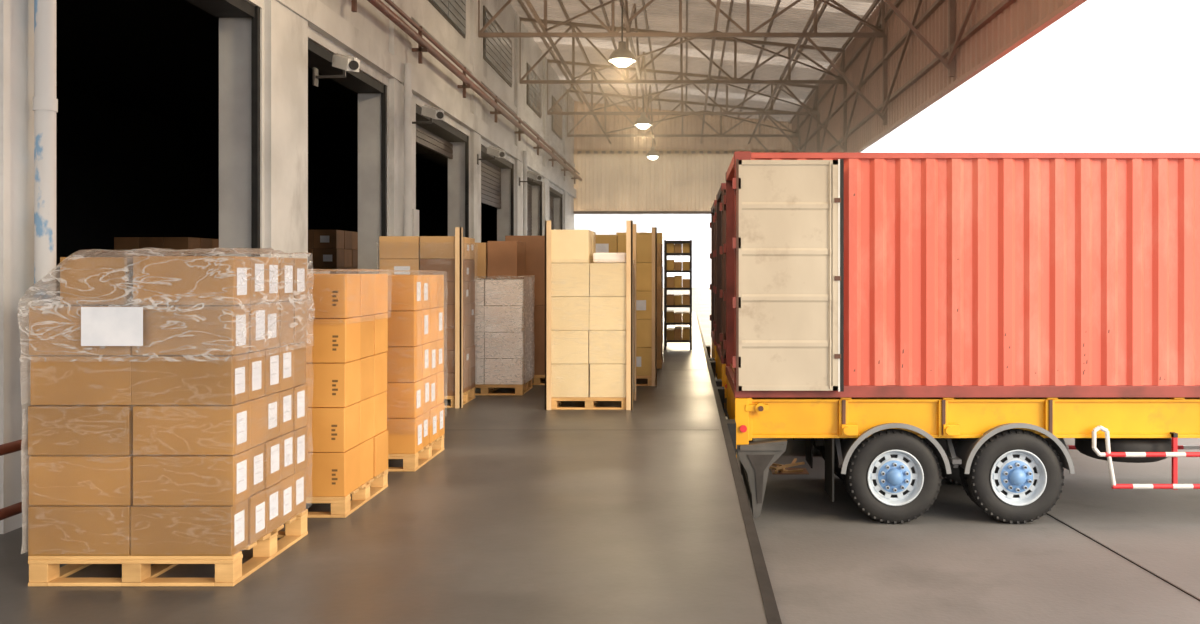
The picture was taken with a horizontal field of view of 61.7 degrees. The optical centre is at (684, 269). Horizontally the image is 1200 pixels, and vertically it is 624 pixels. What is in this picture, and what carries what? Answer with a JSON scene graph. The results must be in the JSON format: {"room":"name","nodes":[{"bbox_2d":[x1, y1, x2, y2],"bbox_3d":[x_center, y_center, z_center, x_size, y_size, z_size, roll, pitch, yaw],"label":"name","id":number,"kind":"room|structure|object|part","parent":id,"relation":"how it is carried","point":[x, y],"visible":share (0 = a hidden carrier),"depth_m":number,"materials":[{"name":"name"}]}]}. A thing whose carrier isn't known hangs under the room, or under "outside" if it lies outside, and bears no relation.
{"room":"loading area","nodes":[
{"label":"loading area","id":0,"kind":"room"},
{"bbox_2d":[56,86,218,265],"bbox_3d":[-15.100,-1.300,16.000,0.200,6.200,44.000,0,0,0],"label":"doorway opening","id":1,"kind":"structure","parent":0,"point":[122,171],"depth_m":26.81,"materials":[{"name":"black"}]},
{"bbox_2d":[56,0,437,153],"bbox_3d":[-9.900,-4.500,16.000,10.600,0.200,44.000,0,0,0],"label":"ceiling","id":2,"kind":"structure","parent":0,"point":[157,57],"depth_m":21.62,"materials":[{"name":"black"}]},
{"bbox_2d":[0,312,767,623],"bbox_3d":[-2.112,2.224,16.000,4.975,1.251,44.000,0,0,0],"label":"floor","id":3,"kind":"structure","parent":0,"point":[527,513],"depth_m":5.92,"materials":[{"name":"concrete"}]},
{"bbox_2d":[0,439,21,520],"bbox_3d":[-3.720,1.270,5.325,0.069,0.660,1.850,0,0,0],"label":"guard rail","id":4,"kind":"object","parent":3,"relation":"on","point":[9,511],"visible":0.02,"depth_m":5.49,"materials":[{"name":"red metal"}]},
{"bbox_2d":[17,247,314,585],"bbox_3d":[-2.802,0.739,5.542,1.116,1.721,1.084,0,0,0],"label":"stack","id":5,"kind":"object","parent":3,"relation":"on","point":[164,391],"visible":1,"depth_m":5.06,"materials":[{"name":"brown cardboard"}]},
{"bbox_2d":[305,269,390,517],"bbox_3d":[-2.720,0.794,6.915,1.109,1.609,0.978,0,0,0],"label":"stack","id":6,"kind":"object","parent":3,"relation":"on","point":[347,344],"visible":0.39,"depth_m":6.50,"materials":[{"name":"brown cardboard"}]},
{"bbox_2d":[307,270,444,471],"bbox_3d":[-2.645,0.798,8.414,1.061,1.601,1.022,0,0,0],"label":"stack","id":7,"kind":"object","parent":3,"relation":"on","point":[415,353],"visible":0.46,"depth_m":7.97,"materials":[{"name":"brown cardboard"}]},
{"bbox_2d":[376,227,474,407],"bbox_3d":[-3.083,0.552,12.047,0.987,2.095,0.960,0,0,0],"label":"stack","id":8,"kind":"object","parent":3,"relation":"on","point":[453,257],"visible":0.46,"depth_m":11.60,"materials":[{"name":"brown cardboard"}]},
{"bbox_2d":[474,241,534,394],"bbox_3d":[-2.560,0.615,13.175,1.031,1.969,0.900,0,0,0],"label":"stack","id":9,"kind":"object","parent":3,"relation":"on","point":[504,308],"visible":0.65,"depth_m":12.75,"materials":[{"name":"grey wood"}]},
{"bbox_2d":[505,236,544,384],"bbox_3d":[-2.060,0.561,14.400,0.880,2.076,1.000,0,0,0],"label":"stack","id":10,"kind":"object","parent":3,"relation":"on","point":[535,245],"visible":0.19,"depth_m":13.90,"materials":[{"name":"brown cardboard"}]},
{"bbox_2d":[545,221,635,409],"bbox_3d":[-1.100,0.517,11.875,1.000,2.165,0.910,0,0,0],"label":"stack","id":11,"kind":"object","parent":3,"relation":"on","point":[590,296],"visible":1,"depth_m":11.45,"materials":[{"name":"beige cardboard"}]},
{"bbox_2d":[596,227,656,385],"bbox_3d":[-0.921,0.505,14.286,1.062,2.190,1.032,0,0,0],"label":"cardboard boxes","id":12,"kind":"object","parent":3,"relation":"on","point":[646,245],"visible":0.38,"depth_m":13.80,"materials":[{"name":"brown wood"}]},
{"bbox_2d":[616,233,662,310],"bbox_3d":[-1.001,0.391,22.300,1.002,2.416,1.003,0,0,0],"label":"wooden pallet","id":13,"kind":"object","parent":3,"relation":"on","point":[659,235],"visible":0.12,"depth_m":21.81,"materials":[{"name":"brown wood"}]},
{"bbox_2d":[657,243,662,368],"bbox_3d":[-0.938,0.581,16.701,1.125,2.036,1.002,0,0,0],"label":"wooden pallet","id":14,"kind":"object","parent":3,"relation":"on","point":[659,245],"visible":0.22,"depth_m":16.21,"materials":[{"name":"brown wood"}]},
{"bbox_2d":[664,240,691,349],"bbox_3d":[-0.140,0.500,20.520,0.560,2.200,1.040,0,0,0],"label":"storage rack","id":15,"kind":"object","parent":3,"relation":"on","point":[671,248],"visible":1,"depth_m":20.08,"materials":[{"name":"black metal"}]},
{"bbox_2d":[695,312,781,623],"bbox_3d":[0.407,2.223,16.000,0.065,1.254,44.000,0,0,0],"label":"trim","id":16,"kind":"structure","parent":3,"relation":"attached to","point":[768,598],"depth_m":6.35,"materials":[{"name":"black rubber"}]},
{"bbox_2d":[706,345,710,357],"bbox_3d":[0.493,1.835,21.350,0.105,0.430,0.300,0,0,0],"label":"bumper cover","id":17,"kind":"object","parent":16,"relation":"attached to","point":[707,346],"visible":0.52,"depth_m":21.20,"materials":[{"name":"black rubber"}]},
{"bbox_2d":[710,361,715,378],"bbox_3d":[0.493,1.835,17.750,0.105,0.430,0.300,0,0,0],"label":"bumper cover","id":18,"kind":"object","parent":16,"relation":"attached to","point":[713,363],"visible":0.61,"depth_m":17.60,"materials":[{"name":"black rubber"}]},
{"bbox_2d":[715,379,721,386],"bbox_3d":[0.493,1.835,14.700,0.105,0.430,0.300,0,0,0],"label":"bumper cover","id":19,"kind":"object","parent":16,"relation":"attached to","point":[718,381],"visible":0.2,"depth_m":14.55,"materials":[{"name":"black rubber"}]},
{"bbox_2d":[717,387,724,413],"bbox_3d":[0.493,1.835,13.750,0.105,0.430,0.300,0,0,0],"label":"bumper cover","id":20,"kind":"object","parent":16,"relation":"attached to","point":[721,390],"visible":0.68,"depth_m":13.60,"materials":[{"name":"black rubber"}]},
{"bbox_2d":[726,419,736,457],"bbox_3d":[0.493,1.835,10.700,0.105,0.430,0.300,0,0,0],"label":"bumper cover","id":21,"kind":"object","parent":16,"relation":"attached to","point":[731,423],"visible":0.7,"depth_m":10.55,"materials":[{"name":"grey metal"}]},
{"bbox_2d":[308,154,496,242],"bbox_3d":[-9.800,-1.400,37.900,10.400,6.000,0.200,0,0,0],"label":"wall","id":22,"kind":"structure","parent":0,"point":[332,178],"depth_m":37.80,"materials":[{"name":"black"}]},
{"bbox_2d":[246,0,573,256],"bbox_3d":[-4.400,-2.425,16.000,0.400,8.050,44.000,0,0,0],"label":"wall","id":23,"kind":"structure","parent":0,"point":[368,19],"depth_m":18.22,"materials":[{"name":"grey concrete"}]},
{"bbox_2d":[33,0,57,283],"bbox_3d":[-4.030,-0.700,6.300,0.136,4.600,0.136,0,0,0],"label":"drain pipe","id":24,"kind":"object","parent":23,"relation":"attached to","point":[45,103],"visible":0.47,"depth_m":6.25,"materials":[{"name":"white metal"}]},
{"bbox_2d":[0,0,575,533],"bbox_3d":[-4.149,-2.350,16.000,0.099,7.900,44.000,0,0,0],"label":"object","id":25,"kind":"structure","parent":23,"relation":"attached to","point":[286,22],"depth_m":10.31,"materials":[{"name":"grey concrete"}]},
{"bbox_2d":[313,53,359,86],"bbox_3d":[-3.780,-2.247,11.052,0.754,0.394,0.327,0,0,34],"label":"security camera","id":26,"kind":"object","parent":23,"relation":"attached to","point":[347,63],"visible":1,"depth_m":11.03,"materials":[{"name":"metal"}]},
{"bbox_2d":[185,0,562,273],"bbox_3d":[-4.415,-0.500,20.478,0.410,4.200,27.836,0,0,0],"label":"trim","id":27,"kind":"structure","parent":23,"relation":"attached to","point":[239,20],"depth_m":12.10,"materials":[{"name":"grey concrete"}]},
{"bbox_2d":[404,63,411,235],"bbox_3d":[-4.030,-0.700,14.550,0.126,4.600,0.126,0,0,0],"label":"drain pipe","id":28,"kind":"object","parent":23,"relation":"attached to","point":[407,66],"visible":0.62,"depth_m":14.50,"materials":[{"name":"grey metal"}]},
{"bbox_2d":[412,209,418,235],"bbox_3d":[-4.064,-0.650,14.900,0.129,0.500,0.300,0,0,0],"label":"junction box","id":29,"kind":"object","parent":23,"relation":"attached to","point":[415,213],"visible":0.36,"depth_m":14.84,"materials":[{"name":"grey metal"}]},
{"bbox_2d":[412,104,443,123],"bbox_3d":[-3.780,-2.297,14.852,0.754,0.394,0.327,0,0,34],"label":"security camera","id":30,"kind":"object","parent":23,"relation":"attached to","point":[429,111],"visible":0.86,"depth_m":14.77,"materials":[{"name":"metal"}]},
{"bbox_2d":[416,124,452,158],"bbox_3d":[-4.530,-2.300,17.500,0.060,0.300,3.760,0,0,0],"label":"door","id":31,"kind":"structure","parent":23,"relation":"in","point":[424,138],"depth_m":17.92,"materials":[{"name":"grey metal"}]},
{"bbox_2d":[428,0,465,37],"bbox_3d":[-4.175,-4.950,17.550,0.049,1.100,2.900,0,0,0],"label":"window","id":32,"kind":"structure","parent":23,"relation":"in","point":[453,11],"depth_m":18.05,"materials":[{"name":"glass"}]},
{"bbox_2d":[351,0,581,183],"bbox_3d":[-3.968,-3.375,15.750,0.243,0.550,43.500,0,0,0],"label":"pipe","id":33,"kind":"object","parent":23,"relation":"attached to","point":[467,83],"visible":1,"depth_m":17.33,"materials":[{"name":"metal"}]},
{"bbox_2d":[481,158,500,208],"bbox_3d":[-4.530,-2.000,22.400,0.060,1.000,4.160,0,0,0],"label":"door","id":34,"kind":"structure","parent":23,"relation":"in","point":[490,173],"depth_m":23.13,"materials":[{"name":"grey metal"}]},
{"bbox_2d":[477,145,504,164],"bbox_3d":[-3.780,-2.297,19.802,0.754,0.394,0.327,0,0,34],"label":"security camera","id":35,"kind":"object","parent":23,"relation":"attached to","point":[494,151],"visible":1,"depth_m":19.75,"materials":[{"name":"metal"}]},
{"bbox_2d":[483,6,511,86],"bbox_3d":[-4.175,-4.950,22.450,0.049,1.100,3.300,0,0,0],"label":"window","id":36,"kind":"structure","parent":23,"relation":"in","point":[497,51],"depth_m":22.18,"materials":[{"name":"metal"}]},
{"bbox_2d":[523,151,527,235],"bbox_3d":[-4.030,-0.700,25.200,0.126,4.600,0.126,0,0,0],"label":"drain pipe","id":37,"kind":"object","parent":23,"relation":"attached to","point":[525,169],"visible":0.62,"depth_m":25.15,"materials":[{"name":"metal"}]},
{"bbox_2d":[527,183,531,235],"bbox_3d":[-4.530,-0.470,27.700,0.060,4.100,3.360,0,0,0],"label":"door","id":38,"kind":"structure","parent":23,"relation":"in","point":[529,187],"depth_m":28.94,"materials":[{"name":"grey metal"}]},
{"bbox_2d":[519,170,541,185],"bbox_3d":[-3.780,-2.297,24.802,0.754,0.394,0.327,0,0,34],"label":"security camera","id":39,"kind":"object","parent":23,"relation":"attached to","point":[530,174],"visible":1,"depth_m":24.75,"materials":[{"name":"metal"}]},
{"bbox_2d":[527,62,541,117],"bbox_3d":[-4.175,-4.950,27.750,0.049,1.100,2.500,0,0,0],"label":"window","id":40,"kind":"structure","parent":23,"relation":"in","point":[534,94],"depth_m":27.57,"materials":[{"name":"glass"}]},
{"bbox_2d":[550,196,553,229],"bbox_3d":[-4.530,-0.470,32.650,0.060,4.100,3.260,0,0,0],"label":"door","id":41,"kind":"structure","parent":23,"relation":"in","point":[551,197],"depth_m":33.97,"materials":[{"name":"grey metal"}]},
{"bbox_2d":[552,95,561,139],"bbox_3d":[-4.175,-4.950,32.700,0.049,1.100,2.400,0,0,0],"label":"window","id":42,"kind":"structure","parent":23,"relation":"in","point":[556,119],"depth_m":32.55,"materials":[{"name":"metal"}]},
{"bbox_2d":[478,0,886,124],"bbox_3d":[-0.072,-4.609,20.000,8.224,3.418,0.080,0,0,0],"label":"roof truss","id":43,"kind":"object","parent":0,"point":[612,33],"depth_m":19.96,"materials":[{"name":"brown metal"}]},
{"bbox_2d":[574,101,791,213],"bbox_3d":[-0.050,-4.280,37.815,8.300,4.320,0.270,0,0,0],"label":"wall","id":44,"kind":"structure","parent":0,"point":[618,177],"depth_m":37.80,"materials":[{"name":"metal"}]},
{"bbox_2d":[519,17,846,152],"bbox_3d":[-0.072,-4.609,25.000,8.224,3.418,0.080,0,0,0],"label":"roof truss","id":45,"kind":"object","parent":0,"point":[573,25],"depth_m":24.97,"materials":[{"name":"metal"}]},
{"bbox_2d":[547,59,819,152],"bbox_3d":[-0.072,-4.609,30.000,8.224,3.418,0.080,0,0,0],"label":"roof truss","id":46,"kind":"object","parent":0,"point":[636,112],"depth_m":29.97,"materials":[{"name":"brown metal"}]},
{"bbox_2d":[567,89,800,152],"bbox_3d":[-0.072,-4.609,35.000,8.224,3.418,0.080,0,0,0],"label":"roof truss","id":47,"kind":"object","parent":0,"point":[604,95],"depth_m":34.96,"materials":[{"name":"brown metal"}]},
{"bbox_2d":[510,0,880,121],"bbox_3d":[-0.225,-6.037,16.000,8.750,0.904,44.000,0,0,0],"label":"ceiling","id":48,"kind":"structure","parent":0,"point":[662,15],"depth_m":26.81,"materials":[{"name":"beige metal"}]},
{"bbox_2d":[517,0,879,123],"bbox_3d":[0.045,-5.936,15.850,7.890,0.860,43.700,0,0,0],"label":"roof beams","id":49,"kind":"structure","parent":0,"point":[874,4],"depth_m":26.38,"materials":[{"name":"brown metal"}]},
{"bbox_2d":[524,0,976,152],"bbox_3d":[0.573,-4.540,15.850,6.805,2.926,43.700,0,0,0],"label":"roof truss","id":50,"kind":"structure","parent":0,"point":[972,3],"depth_m":22.10,"materials":[{"name":"brown metal"}]},
{"bbox_2d":[608,6,635,66],"bbox_3d":[-1.130,-4.210,18.000,0.500,1.100,0.500,0,0,0],"label":"pendant lamp","id":51,"kind":"object","parent":50,"relation":"hanging from","point":[621,57],"visible":1,"depth_m":17.89,"materials":[{"name":"metal"}]},
{"bbox_3d":[-1.130,-3.935,18.000,0.500,0.350,0.500,0,0,0],"label":"lamp shade","id":52,"kind":"part","parent":51,"relation":"part of","materials":[{"name":"grey metal"}]},
{"bbox_3d":[-1.130,-4.420,18.000,0.028,0.680,0.028,0,0,-22],"label":"cord","id":53,"kind":"part","parent":51,"relation":"part of","materials":[{"name":"metal"}]},
{"bbox_3d":[-1.130,-3.805,18.000,0.340,0.290,0.340,0,0,0],"label":"bulb","id":54,"kind":"part","parent":51,"relation":"part of","materials":[{"name":"white glass"}]},
{"bbox_2d":[634,94,651,128],"bbox_3d":[-1.130,-4.285,27.000,0.500,0.950,0.500,0,0,0],"label":"pendant lamp","id":55,"kind":"object","parent":50,"relation":"hanging from","point":[642,122],"visible":1,"depth_m":26.88,"materials":[{"name":"metal"}]},
{"bbox_3d":[-1.130,-4.085,27.000,0.500,0.350,0.500,0,0,0],"label":"lamp shade","id":56,"kind":"part","parent":55,"relation":"part of","materials":[{"name":"beige metal"}]},
{"bbox_3d":[-1.130,-3.955,27.000,0.340,0.290,0.340,0,0,0],"label":"bulb","id":57,"kind":"part","parent":55,"relation":"part of","materials":[{"name":"white glass"}]},
{"bbox_2d":[646,137,659,159],"bbox_3d":[-1.130,-4.310,35.000,0.500,0.900,0.500,0,0,0],"label":"pendant lamp","id":58,"kind":"object","parent":50,"relation":"hanging from","point":[652,154],"visible":1,"depth_m":34.88,"materials":[{"name":"metal"}]},
{"bbox_3d":[-1.130,-4.135,35.000,0.500,0.350,0.500,0,0,0],"label":"lamp shade","id":59,"kind":"part","parent":58,"relation":"part of","materials":[{"name":"white metal"}]},
{"bbox_3d":[-1.130,-4.005,35.000,0.340,0.290,0.340,0,0,0],"label":"bulb","id":60,"kind":"part","parent":58,"relation":"part of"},
{"bbox_2d":[883,0,954,76],"bbox_3d":[-0.072,-4.609,15.000,8.224,3.418,0.080,0,0,0],"label":"roof truss","id":61,"kind":"object","parent":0,"point":[951,3],"depth_m":14.98,"materials":[{"name":"brown metal"}]},
{"bbox_2d":[790,0,1086,152],"bbox_3d":[4.045,-4.170,16.000,0.150,2.820,44.000,0,0,0],"label":"wall","id":62,"kind":"structure","parent":0,"point":[994,29],"depth_m":17.75,"materials":[{"name":"brown metal"}]},
{"bbox_3d":[-9.800,1.702,16.000,10.400,0.197,44.000,0,0,0],"label":"floor","id":63,"kind":"structure","parent":0,"visible":0},
{"bbox_2d":[114,237,218,255],"bbox_3d":[-7.100,0.581,13.800,1.003,2.036,1.002,0,0,0],"label":"stack","id":64,"kind":"object","parent":63,"relation":"on","point":[120,243],"visible":0.07,"depth_m":13.30,"materials":[{"name":"brown cardboard"}]},
{"bbox_2d":[308,230,357,273],"bbox_3d":[-6.050,0.481,16.350,1.101,2.236,1.103,0,0,0],"label":"stack","id":65,"kind":"object","parent":63,"relation":"on","point":[329,249],"visible":0.19,"depth_m":15.81,"materials":[{"name":"brown cardboard"}]},
{"label":"outside","id":66,"kind":"structure","parent":0,"visible":0},
{"bbox_2d":[663,288,1199,623],"bbox_3d":[30.000,2.925,60.000,180.000,0.250,200.000,0,0,0],"label":"ground","id":67,"kind":"structure","parent":66,"point":[827,561],"depth_m":9.91,"materials":[{"name":"concrete"}]},
{"bbox_2d":[574,214,646,234],"bbox_3d":[-8.300,-0.750,63.000,12.000,7.100,6.400,0,0,0],"label":"sky","id":68,"kind":"structure","parent":67,"relation":"on","point":[602,224],"depth_m":60.01,"materials":[{"name":"white"}]},
{"bbox_2d":[712,340,726,416],"bbox_3d":[3.565,2.103,19.815,6.030,1.393,2.610,0,0,0],"label":"chassis","id":69,"kind":"object","parent":67,"relation":"on","point":[714,352],"visible":0.02,"depth_m":18.58,"materials":[{"name":"metal"}]},
{"bbox_2d":[710,200,716,345],"bbox_3d":[3.567,0.050,19.817,6.095,2.710,2.656,0,0,0],"label":"shipping container","id":70,"kind":"object","parent":69,"relation":"on","point":[713,224],"visible":0.16,"depth_m":19.30,"materials":[{"name":"red metal"}]},
{"bbox_3d":[1.125,0.058,18.544,1.210,2.535,0.111,0,0,0],"label":"door","id":71,"kind":"part","parent":70,"relation":"part of","materials":[{"name":"brown paint"}]},
{"bbox_3d":[3.565,1.663,19.770,6.030,0.513,2.500,0,0,0],"label":"frame","id":72,"kind":"part","parent":69,"relation":"part of","materials":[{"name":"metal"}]},
{"bbox_2d":[717,353,819,451],"bbox_3d":[3.565,2.103,16.215,6.030,1.393,2.610,0,0,0],"label":"chassis","id":73,"kind":"object","parent":67,"relation":"on","point":[721,368],"visible":0.02,"depth_m":14.98,"materials":[{"name":"metal"}]},
{"bbox_2d":[715,183,725,363],"bbox_3d":[3.567,0.050,16.217,6.095,2.710,2.656,0,0,0],"label":"shipping container","id":74,"kind":"object","parent":73,"relation":"on","point":[720,215],"visible":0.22,"depth_m":15.07,"materials":[{"name":"red metal"}]},
{"bbox_3d":[1.125,0.058,17.492,1.210,2.535,0.105,0,0,0],"label":"door","id":75,"kind":"part","parent":74,"relation":"part of","materials":[{"name":"brown paint"}]},
{"bbox_3d":[1.125,0.058,14.944,1.210,2.535,0.111,0,0,0],"label":"door","id":76,"kind":"part","parent":74,"relation":"part of","materials":[{"name":"brown paint"}]},
{"bbox_3d":[3.565,1.663,16.170,6.030,0.513,2.500,0,0,0],"label":"frame","id":77,"kind":"part","parent":73,"relation":"part of","materials":[{"name":"metal"}]},
{"bbox_2d":[769,458,808,473],"bbox_3d":[1.430,2.751,14.065,0.539,0.098,0.729,0,0,0],"label":"pile","id":78,"kind":"object","parent":67,"relation":"on","point":[780,469],"visible":0.94,"depth_m":13.87,"materials":[{"name":"brown wood"}]},
{"bbox_2d":[727,378,1199,523],"bbox_3d":[6.565,2.103,12.248,12.061,1.393,2.682,0,0,0],"label":"chassis","id":79,"kind":"object","parent":67,"relation":"on","point":[892,456],"visible":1,"depth_m":11.05,"materials":[{"name":"metal"}]},
{"bbox_2d":[723,151,1199,397],"bbox_3d":[6.633,0.050,12.217,12.225,2.710,2.656,0,0,0],"label":"shipping container","id":80,"kind":"object","parent":79,"relation":"on","point":[849,275],"visible":1,"depth_m":11.03,"materials":[{"name":"red metal"}]},
{"bbox_3d":[1.125,0.058,13.492,1.210,2.535,0.105,0,0,0],"label":"door","id":81,"kind":"part","parent":80,"relation":"part of","materials":[{"name":"brown paint"}]},
{"bbox_3d":[1.125,0.058,10.944,1.210,2.535,0.111,0,0,0],"label":"door","id":82,"kind":"part","parent":80,"relation":"part of","materials":[{"name":"white paint"}]},
{"bbox_3d":[6.565,1.663,12.170,12.030,0.513,2.500,0,0,0],"label":"frame","id":83,"kind":"part","parent":79,"relation":"part of","materials":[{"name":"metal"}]},
{"bbox_2d":[1046,513,1199,600],"bbox_3d":[9.736,2.797,2.949,23.360,0.016,16.586,0,0,30],"label":"trim","id":84,"kind":"structure","parent":67,"relation":"on","point":[1126,558],"depth_m":9.63,"materials":[{"name":"metal"}]}
]}

